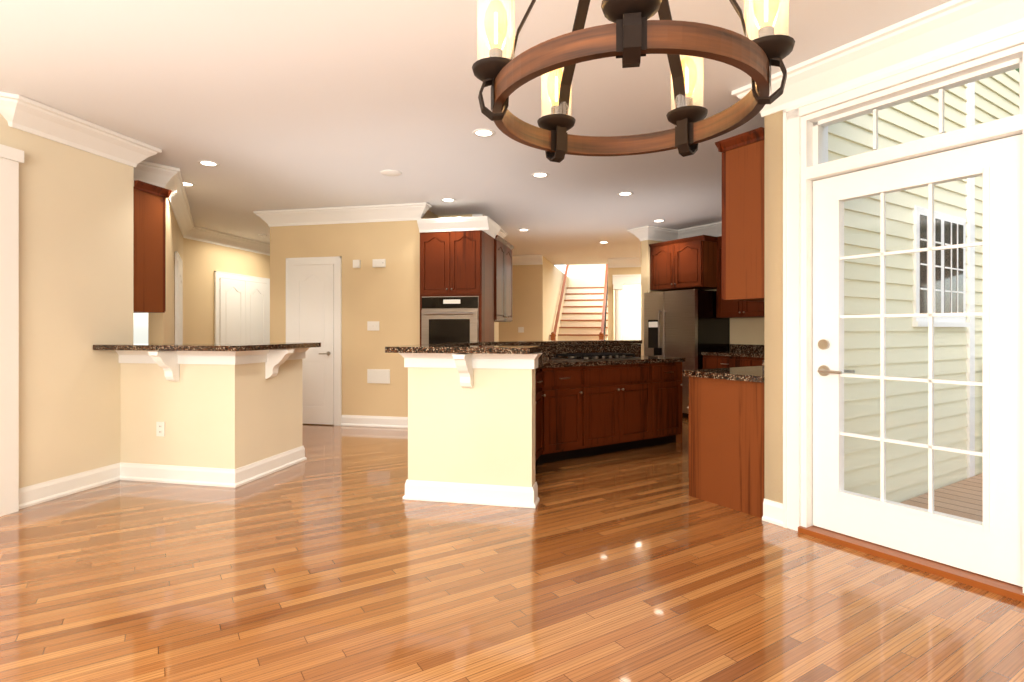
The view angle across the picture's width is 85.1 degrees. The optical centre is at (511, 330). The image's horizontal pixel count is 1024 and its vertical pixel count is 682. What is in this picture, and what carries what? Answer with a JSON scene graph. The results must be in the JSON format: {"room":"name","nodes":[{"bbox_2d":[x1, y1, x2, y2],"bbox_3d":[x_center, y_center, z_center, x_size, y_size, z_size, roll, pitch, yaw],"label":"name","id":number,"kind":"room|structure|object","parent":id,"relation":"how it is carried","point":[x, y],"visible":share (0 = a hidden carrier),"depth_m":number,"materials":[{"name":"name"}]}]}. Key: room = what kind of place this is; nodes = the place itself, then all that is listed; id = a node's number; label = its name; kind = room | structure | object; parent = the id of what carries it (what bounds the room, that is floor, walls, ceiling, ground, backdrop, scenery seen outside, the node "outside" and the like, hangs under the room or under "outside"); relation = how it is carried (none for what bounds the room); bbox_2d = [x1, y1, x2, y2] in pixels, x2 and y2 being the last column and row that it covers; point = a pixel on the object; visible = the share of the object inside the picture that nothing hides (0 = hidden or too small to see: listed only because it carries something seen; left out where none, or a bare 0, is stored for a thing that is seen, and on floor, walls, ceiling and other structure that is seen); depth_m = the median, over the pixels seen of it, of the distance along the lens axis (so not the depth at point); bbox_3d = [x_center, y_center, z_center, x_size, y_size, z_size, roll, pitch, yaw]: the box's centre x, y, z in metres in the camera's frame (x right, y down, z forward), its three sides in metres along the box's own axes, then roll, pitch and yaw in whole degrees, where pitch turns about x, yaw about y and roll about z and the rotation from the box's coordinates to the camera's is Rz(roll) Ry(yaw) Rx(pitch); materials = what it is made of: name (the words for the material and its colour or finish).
{"room":"kitchen","nodes":[
{"label":"kitchen","id":0,"kind":"room"},
{"bbox_2d":[0,113,132,487],"bbox_3d":[-3.646,-0.170,3.648,0.570,2.740,2.130,0,0,12],"label":"wall","id":1,"kind":"structure","parent":0,"point":[75,255],"depth_m":4.09,"materials":[{"name":"paint"}]},
{"bbox_2d":[0,144,23,516],"bbox_3d":[-3.322,0.000,3.609,0.080,2.400,0.250,0,0,12],"label":"trim","id":2,"kind":"structure","parent":1,"relation":"attached to","point":[11,158],"depth_m":3.65,"materials":[{"name":"white wood"}]},
{"bbox_2d":[19,463,118,508],"bbox_3d":[-3.244,1.132,4.100,0.027,0.134,0.744,0,0,12],"label":"baseboard","id":3,"kind":"structure","parent":1,"relation":"attached to","point":[35,494],"depth_m":4.07,"materials":[{"name":"white wood"}]},
{"bbox_2d":[133,180,171,312],"bbox_3d":[-3.354,-0.705,4.870,0.590,1.090,0.366,0,0,12],"label":"upper cabinet","id":4,"kind":"object","parent":1,"relation":"attached to","point":[149,248],"visible":0.33,"depth_m":4.79,"materials":[{"name":"brown wood"}]},
{"bbox_2d":[120,363,247,468],"bbox_3d":[-2.638,0.675,4.458,1.060,1.050,0.120,0,0,12],"label":"wall","id":5,"kind":"structure","parent":0,"point":[225,416],"depth_m":4.39,"materials":[{"name":"paint"}]},
{"bbox_2d":[156,422,164,436],"bbox_3d":[-2.788,0.780,4.422,0.075,0.115,0.007,0,0,12],"label":"outlet left knee","id":6,"kind":"object","parent":5,"relation":"attached to","point":[160,428],"visible":1,"depth_m":4.42,"materials":[{"name":"white"}]},
{"bbox_2d":[119,462,238,487],"bbox_3d":[-2.640,1.132,4.383,1.087,0.134,0.027,0,0,12],"label":"baseboard","id":7,"kind":"structure","parent":5,"relation":"attached to","point":[203,476],"depth_m":4.37,"materials":[{"name":"white wood"}]},
{"bbox_2d":[93,342,320,381],"bbox_3d":[-2.467,0.255,4.724,1.274,0.293,1.192,0,0,12],"label":"countertop","id":8,"kind":"structure","parent":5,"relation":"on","point":[169,359],"depth_m":4.35,"materials":[{"name":"stone"}]},
{"bbox_2d":[148,198,269,343],"bbox_3d":[-3.560,-0.170,9.395,2.210,2.740,9.140,0,0,12],"label":"wall","id":9,"kind":"structure","parent":0,"point":[203,262],"depth_m":8.38,"materials":[{"name":"beige paint"}]},
{"bbox_2d":[175,251,182,343],"bbox_3d":[-4.208,0.131,7.045,0.027,2.139,1.016,0,0,-28],"label":"door frame","id":10,"kind":"structure","parent":9,"relation":"attached to","point":[177,257],"depth_m":6.60,"materials":[{"name":"white wood"}]},
{"bbox_2d":[178,261,182,343],"bbox_3d":[-4.205,0.174,7.045,0.554,2.028,0.650,0,0,12],"label":"hall door","id":11,"kind":"structure","parent":9,"relation":"in","point":[180,304],"depth_m":7.08,"materials":[{"name":"white wood"}]},
{"bbox_2d":[214,271,269,343],"bbox_3d":[-4.516,0.131,9.412,0.027,2.139,1.366,0,0,12],"label":"door frame","id":12,"kind":"structure","parent":9,"relation":"attached to","point":[218,275],"depth_m":8.83,"materials":[{"name":"white wood"}]},
{"bbox_2d":[220,278,267,343],"bbox_3d":[-4.505,0.174,9.410,0.050,2.028,1.166,0,0,12],"label":"door","id":13,"kind":"structure","parent":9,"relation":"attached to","point":[243,312],"depth_m":9.36,"materials":[{"name":"white wood"}]},
{"bbox_2d":[248,359,301,463],"bbox_3d":[-2.080,0.675,4.813,0.120,1.050,0.750,0,0,12],"label":"wall","id":14,"kind":"structure","parent":0,"point":[275,403],"depth_m":4.76,"materials":[{"name":"paint"}]},
{"bbox_2d":[239,445,306,485],"bbox_3d":[-2.024,1.132,4.746,0.037,0.134,0.913,0,0,12],"label":"baseboard","id":15,"kind":"structure","parent":14,"relation":"attached to","point":[248,473],"depth_m":4.69,"materials":[{"name":"white wood"}]},
{"bbox_2d":[270,210,471,424],"bbox_3d":[-1.845,-0.170,7.330,2.555,2.740,0.650,0,0,12],"label":"wall","id":16,"kind":"structure","parent":0,"point":[387,297],"depth_m":6.99,"materials":[{"name":"beige paint"}]},
{"bbox_2d":[292,264,333,424],"bbox_3d":[-2.546,0.174,7.104,0.580,2.028,0.083,0,0,12],"label":"pantry door","id":17,"kind":"structure","parent":16,"relation":"in","point":[312,303],"depth_m":7.11,"materials":[{"name":"white wood"}]},
{"bbox_2d":[286,256,341,425],"bbox_3d":[-2.541,0.131,7.130,0.776,2.139,0.027,0,0,12],"label":"door frame","id":18,"kind":"structure","parent":16,"relation":"attached to","point":[336,261],"depth_m":7.06,"materials":[{"name":"white wood"}]},
{"bbox_2d":[353,260,360,267],"bbox_3d":[-1.950,-0.840,7.000,0.090,0.100,0.036,0,0,12],"label":"box","id":19,"kind":"object","parent":16,"relation":"attached to","point":[356,263],"visible":0.93,"depth_m":6.98,"materials":[{"name":"white plastic"}]},
{"bbox_2d":[367,321,378,330],"bbox_3d":[-1.734,-0.060,6.966,0.160,0.115,0.010,0,0,12],"label":"switch plate","id":20,"kind":"object","parent":16,"relation":"attached to","point":[372,325],"visible":1,"depth_m":6.97,"materials":[{"name":"white plastic"}]},
{"bbox_2d":[341,415,407,427],"bbox_3d":[-1.645,1.132,6.941,1.050,0.134,0.027,0,0,12],"label":"baseboard","id":21,"kind":"structure","parent":16,"relation":"attached to","point":[346,420],"depth_m":6.95,"materials":[{"name":"white wood"}]},
{"bbox_2d":[367,369,389,383],"bbox_3d":[-1.664,0.568,6.949,0.300,0.175,0.015,0,0,12],"label":"air vent","id":22,"kind":"object","parent":16,"relation":"in","point":[378,375],"visible":1,"depth_m":6.94,"materials":[{"name":"white"}]},
{"bbox_2d":[373,259,385,267],"bbox_3d":[-1.655,-0.840,6.933,0.165,0.100,0.042,0,0,12],"label":"alarm box","id":23,"kind":"object","parent":16,"relation":"attached to","point":[379,262],"visible":0.98,"depth_m":6.92,"materials":[{"name":"white plastic"}]},
{"bbox_2d":[0,0,950,264],"bbox_3d":[1.162,-1.600,5.376,16.000,0.120,15.000,0,0,12],"label":"ceiling","id":24,"kind":"structure","parent":0,"point":[284,104],"depth_m":3.75,"materials":[{"name":"white paint"}]},
{"bbox_2d":[183,182,194,186],"bbox_3d":[-3.422,-1.536,5.845,0.180,0.004,0.180,0,0,12],"label":"recessed light","id":25,"kind":"object","parent":24,"relation":"in","point":[188,184],"visible":0.5,"depth_m":5.86,"materials":[{"name":"white"}]},
{"bbox_2d":[198,160,218,166],"bbox_3d":[-2.790,-1.536,5.125,0.180,0.004,0.180,0,0,12],"label":"recessed light","id":26,"kind":"object","parent":24,"relation":"in","point":[208,163],"visible":1,"depth_m":5.12,"materials":[{"name":"white"}]},
{"bbox_2d":[380,170,401,175],"bbox_3d":[-1.179,-1.533,5.432,0.210,0.010,0.210,0,0,12],"label":"speaker","id":27,"kind":"object","parent":24,"relation":"attached to","point":[390,173],"visible":0.98,"depth_m":5.41},
{"bbox_2d":[441,198,455,201],"bbox_3d":[-0.751,-1.536,6.557,0.180,0.004,0.180,0,0,12],"label":"recessed light","id":28,"kind":"object","parent":24,"relation":"in","point":[448,200],"visible":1,"depth_m":6.57,"materials":[{"name":"white"}]},
{"bbox_2d":[472,129,494,136],"bbox_3d":[-0.219,-1.536,4.334,0.180,0.004,0.180,0,0,12],"label":"recessed light","id":29,"kind":"object","parent":24,"relation":"in","point":[483,132],"visible":1,"depth_m":4.32,"materials":[{"name":"white"}]},
{"bbox_2d":[531,172,548,177],"bbox_3d":[0.280,-1.536,5.505,0.180,0.004,0.180,0,0,12],"label":"recessed light","id":30,"kind":"object","parent":24,"relation":"in","point":[540,175],"visible":1,"depth_m":5.51,"materials":[{"name":"white"}]},
{"bbox_2d":[617,192,632,195],"bbox_3d":[1.272,-1.536,6.263,0.180,0.004,0.180,0,0,12],"label":"recessed light","id":31,"kind":"object","parent":24,"relation":"in","point":[625,193],"visible":0.98,"depth_m":6.24,"materials":[{"name":"white"}]},
{"bbox_2d":[472,0,794,162],"bbox_3d":[0.290,-1.033,1.414,0.754,1.010,0.736,0,0,12],"label":"chandelier","id":32,"kind":"object","parent":24,"relation":"hanging from","point":[631,35],"visible":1,"depth_m":1.34,"materials":[{"name":"brown wood"}]},
{"bbox_2d":[494,322,498,340],"bbox_3d":[-0.928,-0.170,8.237,1.145,2.740,1.490,0,0,12],"label":"wall","id":33,"kind":"structure","parent":0,"point":[496,324],"depth_m":8.70,"materials":[{"name":"beige paint"}]},
{"bbox_2d":[497,236,512,321],"bbox_3d":[-0.260,-0.682,7.791,0.332,1.105,1.001,0,0,12],"label":"upper cabinet","id":34,"kind":"object","parent":33,"relation":"attached to","point":[504,249],"depth_m":7.73,"materials":[{"name":"brown wood"}]},
{"bbox_2d":[0,418,1023,681],"bbox_3d":[1.162,1.260,5.376,16.000,0.120,15.000,0,0,12],"label":"floor","id":35,"kind":"structure","parent":0,"point":[334,556],"depth_m":2.59,"materials":[{"name":"brown wood"}]},
{"bbox_2d":[419,228,496,343],"bbox_3d":[-0.685,0.000,7.018,0.785,2.400,0.660,0,0,12],"label":"tall cabinet","id":36,"kind":"object","parent":35,"relation":"on","point":[465,279],"depth_m":6.72,"materials":[{"name":"brown wood"}]},
{"bbox_2d":[385,344,684,507],"bbox_3d":[0.566,0.675,5.157,2.171,1.050,3.273,0,0,12],"label":"kitchen island","id":37,"kind":"object","parent":35,"relation":"on","point":[493,423],"depth_m":3.96,"materials":[{"name":"paint"}]},
{"bbox_2d":[465,340,641,355],"bbox_3d":[0.349,0.132,5.233,1.750,0.048,3.397,0,0,12],"label":"island countertop","id":38,"kind":"structure","parent":37,"relation":"on","point":[549,341],"depth_m":5.65,"materials":[{"name":"black stone"}]},
{"bbox_2d":[550,264,607,339],"bbox_3d":[1.793,-0.454,13.913,1.215,3.307,3.545,0,0,12],"label":"staircase","id":39,"kind":"structure","parent":35,"relation":"on","point":[585,314],"depth_m":14.31,"materials":[{"name":"brown wood"}]},
{"bbox_2d":[644,289,729,418],"bbox_3d":[2.487,0.320,8.048,0.811,1.760,0.920,0,0,-33],"label":"fridge","id":40,"kind":"object","parent":35,"relation":"on","point":[688,325],"visible":0.42,"depth_m":7.69,"materials":[{"name":"silver metal"}]},
{"bbox_2d":[683,375,752,496],"bbox_3d":[1.630,0.765,3.922,0.727,0.870,0.728,0,0,12],"label":"base cabinet","id":41,"kind":"object","parent":35,"relation":"on","point":[690,407],"depth_m":4.03,"materials":[{"name":"brown wood"}]},
{"bbox_2d":[693,379,763,517],"bbox_3d":[1.458,0.765,3.832,0.429,0.870,0.489,0,0,12],"label":"base cabinet","id":42,"kind":"object","parent":35,"relation":"on","point":[725,407],"depth_m":3.76,"materials":[{"name":"brown wood"}]},
{"bbox_2d":[683,351,763,382],"bbox_3d":[3.099,0.308,5.538,3.003,0.040,4.564,0,0,12],"label":"countertop","id":43,"kind":"structure","parent":42,"relation":"on","point":[721,362],"depth_m":6.92,"materials":[{"name":"black stone"}]},
{"bbox_2d":[499,265,534,340],"bbox_3d":[-0.111,-0.170,11.647,1.260,2.740,0.120,0,0,12],"label":"wall","id":44,"kind":"structure","parent":0,"point":[523,276],"depth_m":11.52,"materials":[{"name":"beige paint"}]},
{"bbox_2d":[518,327,523,332],"bbox_3d":[0.187,-0.020,11.512,0.120,0.115,0.010,0,0,12],"label":"light switch","id":45,"kind":"object","parent":44,"relation":"attached to","point":[520,329],"visible":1,"depth_m":11.51,"materials":[{"name":"white plastic"}]},
{"bbox_2d":[535,256,567,340],"bbox_3d":[1.067,-0.170,13.735,0.120,2.740,4.700,0,0,12],"label":"wall","id":46,"kind":"structure","parent":0,"point":[536,291],"depth_m":12.07,"materials":[{"name":"beige paint"}]},
{"bbox_2d":[568,264,605,286],"bbox_3d":[2.260,-0.920,15.942,1.280,4.240,0.120,0,0,12],"label":"wall","id":47,"kind":"structure","parent":0,"point":[586,275],"depth_m":15.91,"materials":[{"name":"paint"}]},
{"bbox_2d":[608,267,640,339],"bbox_3d":[3.309,-0.170,11.828,2.510,2.740,0.120,0,0,12],"label":"wall","id":48,"kind":"structure","parent":0,"point":[624,270],"depth_m":12.01,"materials":[{"name":"beige paint"}]},
{"bbox_2d":[613,274,640,339],"bbox_3d":[2.608,0.000,11.826,0.940,2.400,0.180,0,0,12],"label":"trim","id":49,"kind":"structure","parent":48,"relation":"attached to","point":[619,281],"depth_m":11.87,"materials":[{"name":"white wood"}]},
{"bbox_2d":[614,284,640,339],"bbox_3d":[4.021,-0.170,14.743,2.670,2.740,0.120,0,0,12],"label":"wall","id":50,"kind":"structure","parent":0,"point":[631,294],"depth_m":14.86,"materials":[{"name":"paint"}]},
{"bbox_2d":[641,111,782,502],"bbox_3d":[3.215,-0.170,5.908,3.536,2.740,5.622,0,0,12],"label":"wall","id":51,"kind":"structure","parent":0,"point":[750,331],"depth_m":3.51,"materials":[{"name":"beige paint"}]},
{"bbox_2d":[0,0,1023,267],"bbox_3d":[-0.310,-1.448,5.796,9.785,0.180,14.800,0,0,12],"label":"crown molding","id":52,"kind":"structure","parent":51,"relation":"attached to","point":[944,28],"depth_m":3.70,"materials":[{"name":"white wood"}]},
{"bbox_2d":[649,235,708,290],"bbox_3d":[2.577,-0.938,8.110,1.098,0.675,1.097,0,0,12],"label":"upper cabinet","id":53,"kind":"object","parent":51,"relation":"attached to","point":[679,264],"depth_m":7.86,"materials":[{"name":"brown wood"}]},
{"bbox_2d":[716,307,720,317],"bbox_3d":[3.183,-0.728,7.435,0.820,1.095,0.820,0,0,12],"label":"upper cabinet","id":54,"kind":"object","parent":51,"relation":"attached to","point":[718,309],"depth_m":7.66,"materials":[{"name":"brown wood"}]},
{"bbox_2d":[721,307,763,317],"bbox_3d":[3.068,-0.728,7.326,0.642,1.095,0.671,0,0,12],"label":"upper cabinet","id":55,"kind":"object","parent":51,"relation":"attached to","point":[726,312],"depth_m":7.37,"materials":[{"name":"brown wood"}]},
{"bbox_2d":[725,303,760,306],"bbox_3d":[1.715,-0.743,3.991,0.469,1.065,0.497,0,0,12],"label":"upper cabinet","id":56,"kind":"object","parent":51,"relation":"attached to","point":[726,304],"depth_m":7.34,"materials":[{"name":"brown wood"}]},
{"bbox_2d":[824,70,1018,502],"bbox_3d":[3.417,-0.452,4.414,3.590,4.104,0.048,0,0,-33],"label":"siding","id":57,"kind":"object","parent":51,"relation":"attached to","point":[893,297],"depth_m":4.16,"materials":[{"name":"beige"}]},
{"bbox_2d":[764,43,1023,502],"bbox_3d":[2.663,-0.170,2.081,0.200,2.740,3.600,0,0,-33],"label":"wall","id":58,"kind":"structure","parent":0,"point":[775,325],"depth_m":3.48,"materials":[{"name":"paint"}]},
{"bbox_2d":[709,127,763,306],"bbox_3d":[1.775,-0.743,3.844,0.647,1.065,0.646,0,0,12],"label":"upper cabinet","id":59,"kind":"object","parent":58,"relation":"attached to","point":[736,257],"depth_m":3.70,"materials":[{"name":"brown wood"}]},
{"bbox_2d":[783,25,1023,530],"bbox_3d":[2.003,-0.076,2.893,0.027,2.552,1.240,0,0,-33],"label":"door frame","id":60,"kind":"structure","parent":58,"relation":"attached to","point":[793,115],"depth_m":3.34,"materials":[{"name":"white wood"}]},
{"bbox_2d":[798,44,1023,601],"bbox_3d":[2.086,-0.040,2.947,0.230,2.480,1.050,0,0,-33],"label":"exterior door","id":61,"kind":"structure","parent":58,"relation":"in","point":[987,554],"depth_m":2.85,"materials":[{"name":"white wood"}]},
{"label":"outside","id":62,"kind":"structure","parent":0,"visible":0},
{"bbox_2d":[900,473,982,521],"bbox_3d":[3.901,1.380,2.772,2.616,0.300,3.264,0,0,-33],"label":"deck","id":63,"kind":"object","parent":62,"point":[968,501],"depth_m":4.06,"materials":[{"name":"brown wood"}]}
]}

